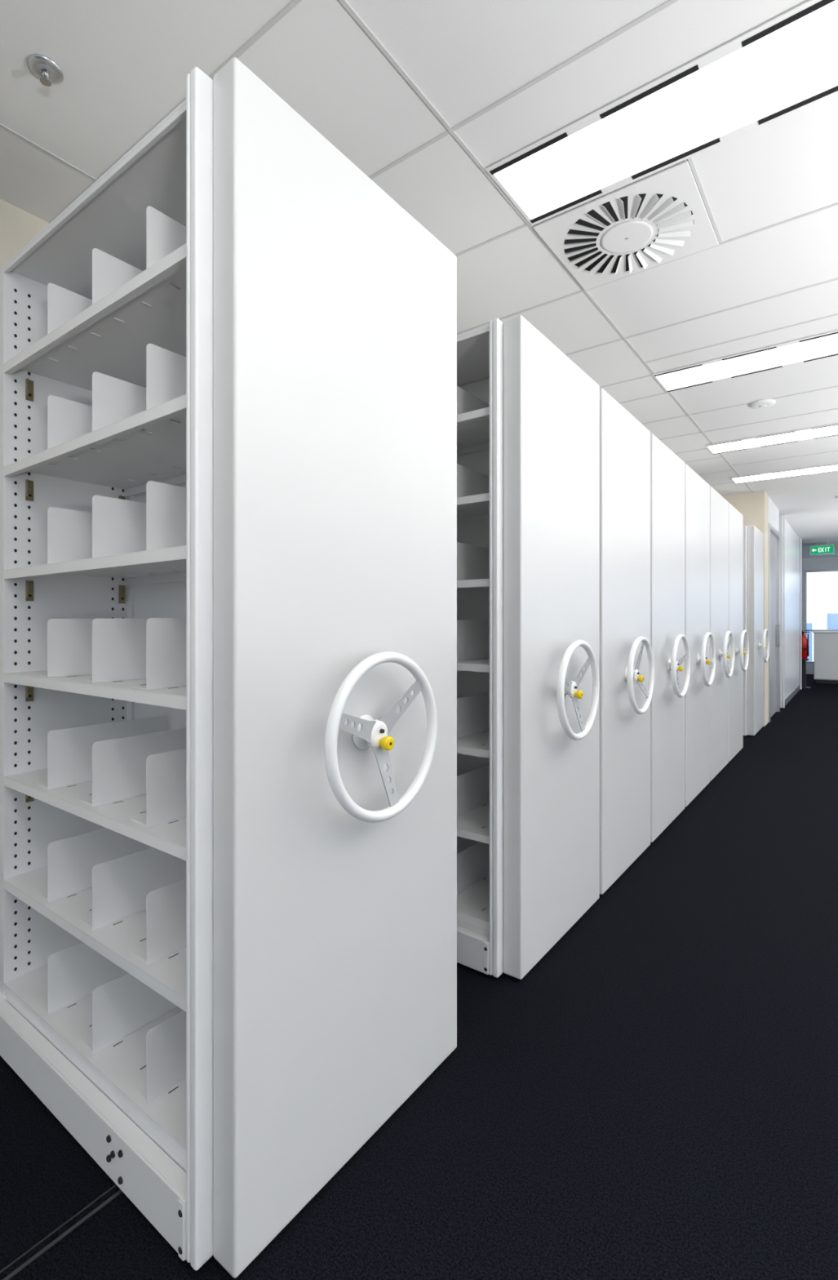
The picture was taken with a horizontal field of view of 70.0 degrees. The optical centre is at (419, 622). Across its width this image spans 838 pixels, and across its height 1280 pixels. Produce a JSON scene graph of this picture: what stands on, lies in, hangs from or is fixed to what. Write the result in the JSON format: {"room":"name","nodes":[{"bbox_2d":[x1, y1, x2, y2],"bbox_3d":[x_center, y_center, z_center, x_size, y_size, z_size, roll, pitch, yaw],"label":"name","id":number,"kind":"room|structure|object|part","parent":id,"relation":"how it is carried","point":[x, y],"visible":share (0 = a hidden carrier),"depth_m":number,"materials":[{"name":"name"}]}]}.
{"room":"file storage room","nodes":[
{"label":"file storage room","id":0,"kind":"room"},
{"bbox_2d":[0,199,48,268],"bbox_3d":[-1.170,-0.168,2.796,0.120,2.780,13.100,0,0,37],"label":"wall","id":1,"kind":"structure","parent":0,"point":[18,227],"depth_m":2.23,"materials":[{"name":"beige paint"}]},
{"bbox_2d":[0,674,837,1279],"bbox_3d":[3.231,1.272,5.074,9.000,0.100,22.000,0,0,37],"label":"floor","id":2,"kind":"structure","parent":0,"point":[656,1097],"depth_m":1.49,"materials":[{"name":"black carpet"}]},
{"bbox_2d":[0,1183,124,1279],"bbox_3d":[-0.120,1.221,2.018,0.056,0.003,12.900,0,0,37],"label":"rail","id":3,"kind":"object","parent":2,"relation":"on","point":[21,1263],"visible":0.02,"depth_m":1.19,"materials":[{"name":"grey metal"}]},
{"bbox_2d":[0,57,457,1278],"bbox_3d":[-0.551,0.088,1.698,1.222,2.262,0.790,0,0,37],"label":"shelving unit","id":4,"kind":"object","parent":2,"relation":"on","point":[228,363],"visible":1,"depth_m":1.35,"materials":[{"name":"white metal"}]},
{"bbox_3d":[-0.142,0.083,1.419,0.070,2.250,0.752,0,0,37],"label":"panel","id":5,"kind":"part","parent":4,"relation":"part of","materials":[{"name":"white metal"}]},
{"bbox_3d":[-0.075,0.263,1.347,0.031,0.048,0.032,0,0,37],"label":"handwheel knob","id":6,"kind":"part","parent":4,"relation":"part of","materials":[{"name":"yellow plastic"}]},
{"bbox_2d":[457,315,599,979],"bbox_3d":[0.132,0.088,2.620,1.222,2.262,0.790,0,0,37],"label":"shelving unit","id":7,"kind":"object","parent":2,"relation":"on","point":[528,415],"visible":0.41,"depth_m":2.21,"materials":[{"name":"white metal"}]},
{"bbox_3d":[0.541,0.083,2.341,0.070,2.250,0.752,0,0,37],"label":"panel","id":8,"kind":"part","parent":7,"relation":"part of","materials":[{"name":"white metal"}]},
{"bbox_3d":[0.602,0.263,2.261,0.031,0.048,0.032,0,0,37],"label":"handwheel knob","id":9,"kind":"part","parent":7,"relation":"part of","materials":[{"name":"yellow plastic"}]},
{"bbox_2d":[600,388,654,894],"bbox_3d":[0.601,0.088,3.252,1.222,2.262,0.790,0,0,37],"label":"shelving unit","id":10,"kind":"object","parent":2,"relation":"on","point":[627,664],"visible":0.27,"depth_m":2.87,"materials":[{"name":"white metal"}]},
{"bbox_3d":[1.070,0.263,2.893,0.031,0.048,0.032,0,0,37],"label":"handwheel knob","id":11,"kind":"part","parent":10,"relation":"part of","materials":[{"name":"yellow plastic"}]},
{"bbox_2d":[650,433,690,842],"bbox_3d":[1.069,0.088,3.885,1.222,2.262,0.790,0,0,37],"label":"shelving unit","id":12,"kind":"object","parent":2,"relation":"on","point":[669,643],"visible":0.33,"depth_m":3.50,"materials":[{"name":"white metal"}]},
{"bbox_3d":[1.538,0.263,3.526,0.031,0.048,0.032,0,0,37],"label":"handwheel knob","id":13,"kind":"part","parent":12,"relation":"part of","materials":[{"name":"yellow plastic"}]},
{"bbox_2d":[684,463,715,807],"bbox_3d":[1.538,0.088,4.517,1.222,2.262,0.790,0,0,37],"label":"shelving unit","id":14,"kind":"object","parent":2,"relation":"on","point":[698,634],"visible":0.25,"depth_m":4.15,"materials":[{"name":"white metal"}]},
{"bbox_2d":[710,485,734,781],"bbox_3d":[2.006,0.088,5.149,1.222,2.262,0.790,0,0,37],"label":"shelving unit","id":15,"kind":"object","parent":2,"relation":"on","point":[719,505],"visible":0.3,"depth_m":4.79,"materials":[{"name":"white metal"}]},
{"bbox_2d":[728,502,749,761],"bbox_3d":[2.474,0.088,5.782,1.222,2.262,0.790,0,0,37],"label":"shelving unit","id":16,"kind":"object","parent":2,"relation":"on","point":[735,517],"visible":0.18,"depth_m":5.44,"materials":[{"name":"white metal"}]},
{"bbox_2d":[743,525,769,735],"bbox_3d":[3.372,0.088,6.994,1.222,2.262,0.790,0,0,37],"label":"shelving unit","id":17,"kind":"object","parent":2,"relation":"on","point":[753,538],"visible":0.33,"depth_m":6.43,"materials":[{"name":"white metal"}]},
{"bbox_3d":[3.781,0.083,6.715,0.070,2.250,0.752,0,0,37],"label":"panel","id":18,"kind":"part","parent":17,"relation":"part of","materials":[{"name":"white metal"}]},
{"bbox_2d":[800,630,811,688],"bbox_3d":[7.198,0.682,11.219,0.240,1.080,0.240,0,0,37],"label":"fire extinguisher","id":19,"kind":"object","parent":2,"relation":"on","point":[805,639],"visible":0.66,"depth_m":11.16,"materials":[{"name":"red metal"}]},
{"bbox_2d":[813,631,837,684],"bbox_3d":[8.938,0.698,11.788,1.940,1.050,0.655,0,0,37],"label":"cabinet","id":20,"kind":"object","parent":2,"relation":"on","point":[825,642],"depth_m":11.99,"materials":[{"name":"white"}]},
{"bbox_2d":[0,0,837,558],"bbox_3d":[3.231,-1.617,5.074,9.000,0.120,22.000,0,0,37],"label":"ceiling","id":21,"kind":"structure","parent":0,"point":[125,64],"depth_m":1.93,"materials":[{"name":"white tile"}]},
{"bbox_2d":[26,53,63,86],"bbox_3d":[-1.050,-1.538,1.681,0.088,0.038,0.088,0,0,37],"label":"sprinkler","id":22,"kind":"object","parent":21,"relation":"attached to","point":[42,67],"visible":1,"depth_m":1.67,"materials":[{"name":"silver metal"}]},
{"bbox_2d":[0,0,837,494],"bbox_3d":[1.498,-1.556,0.819,6.520,0.004,13.100,0,0,37],"label":"grid","id":23,"kind":"object","parent":21,"relation":"attached to","point":[293,3],"visible":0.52,"depth_m":2.05,"materials":[{"name":"grey metal"}]},
{"bbox_2d":[533,160,719,290],"bbox_3d":[0.838,-1.542,2.397,0.566,0.022,0.550,0,0,37],"label":"ceiling vent","id":24,"kind":"object","parent":21,"relation":"in","point":[662,217],"visible":1,"depth_m":2.36,"materials":[{"name":"white metal"}]},
{"bbox_2d":[485,0,837,225],"bbox_3d":[2.150,-1.551,0.847,4.519,0.005,0.360,0,0,37],"label":"frame slots","id":25,"kind":"object","parent":21,"relation":"attached to","point":[811,6],"visible":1,"depth_m":1.83,"materials":[{"name":"white metal"}]},
{"bbox_2d":[493,0,837,219],"bbox_3d":[2.152,-1.552,0.845,4.500,0.002,0.290,0,0,37],"label":"lens","id":26,"kind":"object","parent":25,"relation":"attached to","point":[797,61],"visible":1,"depth_m":1.83,"materials":[{"name":"white plastic"}]},
{"bbox_2d":[652,329,837,392],"bbox_3d":[3.386,-1.551,2.538,4.532,0.005,0.360,0,0,37],"label":"frame slots","id":27,"kind":"object","parent":21,"relation":"attached to","point":[824,335],"visible":1,"depth_m":3.56,"materials":[{"name":"white metal"}]},
{"bbox_2d":[656,333,837,390],"bbox_3d":[3.391,-1.552,2.535,4.520,0.002,0.290,0,0,37],"label":"lens","id":28,"kind":"object","parent":27,"relation":"attached to","point":[826,345],"visible":1,"depth_m":3.56,"materials":[{"name":"white plastic"}]},
{"bbox_2d":[750,398,776,408],"bbox_3d":[2.434,-1.542,4.233,0.160,0.030,0.160,0,0,37],"label":"smoke detector","id":29,"kind":"object","parent":21,"relation":"attached to","point":[762,403],"visible":1,"depth_m":4.20,"materials":[{"name":"white plastic"}]},
{"bbox_2d":[704,423,837,454],"bbox_3d":[4.443,-1.551,4.007,4.582,0.005,0.360,0,0,37],"label":"frame slots","id":30,"kind":"object","parent":21,"relation":"attached to","point":[833,424],"visible":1,"depth_m":5.05,"materials":[{"name":"white metal"}]},
{"bbox_2d":[707,425,837,453],"bbox_3d":[4.448,-1.552,4.004,4.570,0.002,0.290,0,0,37],"label":"lens","id":31,"kind":"object","parent":30,"relation":"attached to","point":[830,430],"visible":1,"depth_m":5.07,"materials":[{"name":"white plastic"}]},
{"bbox_2d":[730,463,837,484],"bbox_3d":[5.282,-1.551,5.165,4.612,0.005,0.360,0,0,37],"label":"frame slots","id":32,"kind":"object","parent":21,"relation":"attached to","point":[833,464],"visible":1,"depth_m":6.23,"materials":[{"name":"white metal"}]},
{"bbox_2d":[732,464,837,483],"bbox_3d":[5.287,-1.552,5.162,4.600,0.002,0.290,0,0,37],"label":"lens","id":33,"kind":"object","parent":32,"relation":"attached to","point":[831,468],"visible":1,"depth_m":6.23,"materials":[{"name":"white plastic"}]},
{"bbox_2d":[810,544,834,555],"bbox_3d":[7.719,-1.435,11.452,0.380,0.245,0.046,0,0,37],"label":"exit sign","id":34,"kind":"object","parent":21,"relation":"hanging from","point":[818,549],"visible":1,"depth_m":11.44,"materials":[{"name":"green plastic"}]},
{"bbox_2d":[721,490,766,726],"bbox_3d":[3.473,-0.168,7.601,1.620,2.780,0.150,0,0,37],"label":"wall column","id":35,"kind":"structure","parent":0,"point":[753,505],"depth_m":7.13,"materials":[{"name":"beige paint"}]},
{"bbox_2d":[766,493,799,724],"bbox_3d":[5.556,-0.168,9.170,0.140,2.780,4.850,0,0,37],"label":"wall","id":36,"kind":"structure","parent":0,"point":[792,539],"depth_m":9.26,"materials":[{"name":"white paint"}]},
{"bbox_2d":[768,523,780,722],"bbox_3d":[4.627,-0.003,7.823,0.090,2.450,1.140,0,0,37],"label":"door","id":37,"kind":"structure","parent":36,"relation":"in","point":[774,535],"depth_m":7.97,"materials":[{"name":"silver metal"}]},
{"bbox_2d":[782,684,800,707],"bbox_3d":[6.144,1.177,9.835,0.012,0.090,3.080,0,0,37],"label":"baseboard","id":38,"kind":"structure","parent":36,"relation":"attached to","point":[797,689],"depth_m":9.67,"materials":[{"name":"silver metal"}]},
{"bbox_2d":[783,514,802,707],"bbox_3d":[6.150,-0.167,9.818,0.018,2.779,3.040,0,0,37],"label":"trim","id":39,"kind":"structure","parent":36,"relation":"attached to","point":[784,514],"depth_m":8.60,"materials":[{"name":"white metal"}]},
{"bbox_2d":[800,555,837,674],"bbox_3d":[9.863,-0.168,13.943,9.100,2.780,0.150,0,0,37],"label":"wall","id":40,"kind":"structure","parent":0,"point":[818,562],"depth_m":14.25,"materials":[{"name":"white paint"}]},
{"bbox_2d":[804,568,837,663],"bbox_3d":[11.342,-0.142,12.823,5.190,2.230,0.070,0,0,37],"label":"window","id":41,"kind":"structure","parent":40,"relation":"in","point":[827,570],"depth_m":14.32,"materials":[{"name":"silver metal"}]},
{"label":"outside","id":42,"kind":"structure","parent":0,"visible":0},
{"bbox_3d":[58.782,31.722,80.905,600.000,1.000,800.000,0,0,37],"label":"ground","id":43,"kind":"structure","parent":42,"visible":0},
{"bbox_2d":[807,622,812,661],"bbox_3d":[30.687,14.973,58.097,12.000,32.300,10.100,0,0,37],"label":"office building","id":44,"kind":"structure","parent":43,"relation":"on","point":[809,624],"depth_m":55.95,"materials":[{"name":"blue"}]},
{"bbox_2d":[826,613,837,630],"bbox_3d":[50.865,14.473,61.817,14.000,33.300,10.100,0,0,37],"label":"office building","id":45,"kind":"structure","parent":43,"relation":"on","point":[832,618],"depth_m":61.71,"materials":[{"name":"blue"}]}
]}

